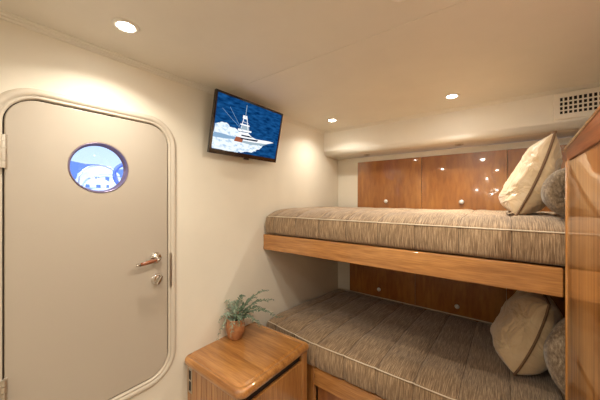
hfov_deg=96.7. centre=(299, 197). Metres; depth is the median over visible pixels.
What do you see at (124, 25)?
recessed light
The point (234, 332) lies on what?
pot
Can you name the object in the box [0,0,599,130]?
ceiling
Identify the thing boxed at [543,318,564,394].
round cushion
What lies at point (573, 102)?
grille
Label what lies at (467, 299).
panel
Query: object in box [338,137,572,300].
wall
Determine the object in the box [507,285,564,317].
panel
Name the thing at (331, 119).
recessed light
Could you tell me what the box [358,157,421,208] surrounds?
panel
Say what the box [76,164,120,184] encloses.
motor boat
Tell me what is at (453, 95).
recessed light
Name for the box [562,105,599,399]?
locker
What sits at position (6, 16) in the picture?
trim
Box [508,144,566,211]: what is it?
panel
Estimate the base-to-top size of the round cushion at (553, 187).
0.212 m
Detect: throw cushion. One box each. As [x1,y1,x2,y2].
[490,290,563,375]
[498,131,562,215]
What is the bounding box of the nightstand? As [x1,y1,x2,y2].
[185,322,308,399]
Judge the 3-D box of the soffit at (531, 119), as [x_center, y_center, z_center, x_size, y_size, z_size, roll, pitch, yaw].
[1.141,-0.527,2.111,2.060,0.243,0.280,0,0,37]
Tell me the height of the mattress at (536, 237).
0.182 m
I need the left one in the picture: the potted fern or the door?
the door
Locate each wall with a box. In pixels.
[0,19,337,399]
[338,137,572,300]
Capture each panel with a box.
[350,263,414,304]
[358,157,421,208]
[415,274,505,322]
[422,150,506,210]
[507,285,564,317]
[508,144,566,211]
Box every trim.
[0,9,324,133]
[0,88,175,399]
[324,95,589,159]
[325,82,599,132]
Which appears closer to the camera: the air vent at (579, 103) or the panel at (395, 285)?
the air vent at (579, 103)
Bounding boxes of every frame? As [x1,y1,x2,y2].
[264,234,564,296]
[307,363,385,399]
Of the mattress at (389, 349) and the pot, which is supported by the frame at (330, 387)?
the mattress at (389, 349)
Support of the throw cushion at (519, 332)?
on the mattress at (389, 349)
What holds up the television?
attached to the wall at (224, 202)
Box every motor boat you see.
[75,165,118,188]
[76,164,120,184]
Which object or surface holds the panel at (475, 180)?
attached to the wall at (347, 168)
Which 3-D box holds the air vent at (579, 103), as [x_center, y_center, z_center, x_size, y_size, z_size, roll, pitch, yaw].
[1.688,-0.550,1.510,0.374,0.158,0.014,0,0,37]
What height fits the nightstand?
0.477 m
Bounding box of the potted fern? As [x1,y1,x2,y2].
[216,289,282,340]
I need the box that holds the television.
[207,89,282,162]
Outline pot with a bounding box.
[226,313,244,340]
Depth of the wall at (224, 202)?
1.57 m
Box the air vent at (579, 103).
[553,87,599,120]
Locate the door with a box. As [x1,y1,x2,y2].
[0,100,171,399]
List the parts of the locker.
edge trim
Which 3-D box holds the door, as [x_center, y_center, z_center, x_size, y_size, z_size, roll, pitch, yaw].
[-0.858,0.266,1.161,0.102,1.287,0.610,0,0,37]
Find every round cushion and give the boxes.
[541,168,564,215]
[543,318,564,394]
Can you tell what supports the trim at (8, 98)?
attached to the wall at (224, 202)
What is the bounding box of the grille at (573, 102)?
[560,92,599,113]
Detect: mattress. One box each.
[265,207,564,265]
[266,288,564,399]
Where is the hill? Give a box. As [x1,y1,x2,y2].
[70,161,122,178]
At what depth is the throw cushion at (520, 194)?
1.26 m
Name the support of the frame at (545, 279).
attached to the wall at (347, 168)
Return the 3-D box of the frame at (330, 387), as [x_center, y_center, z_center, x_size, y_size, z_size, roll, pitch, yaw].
[0.862,1.194,1.768,2.028,0.312,1.132,0,0,37]
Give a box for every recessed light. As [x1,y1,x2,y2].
[111,18,139,33]
[327,118,337,121]
[444,93,459,98]

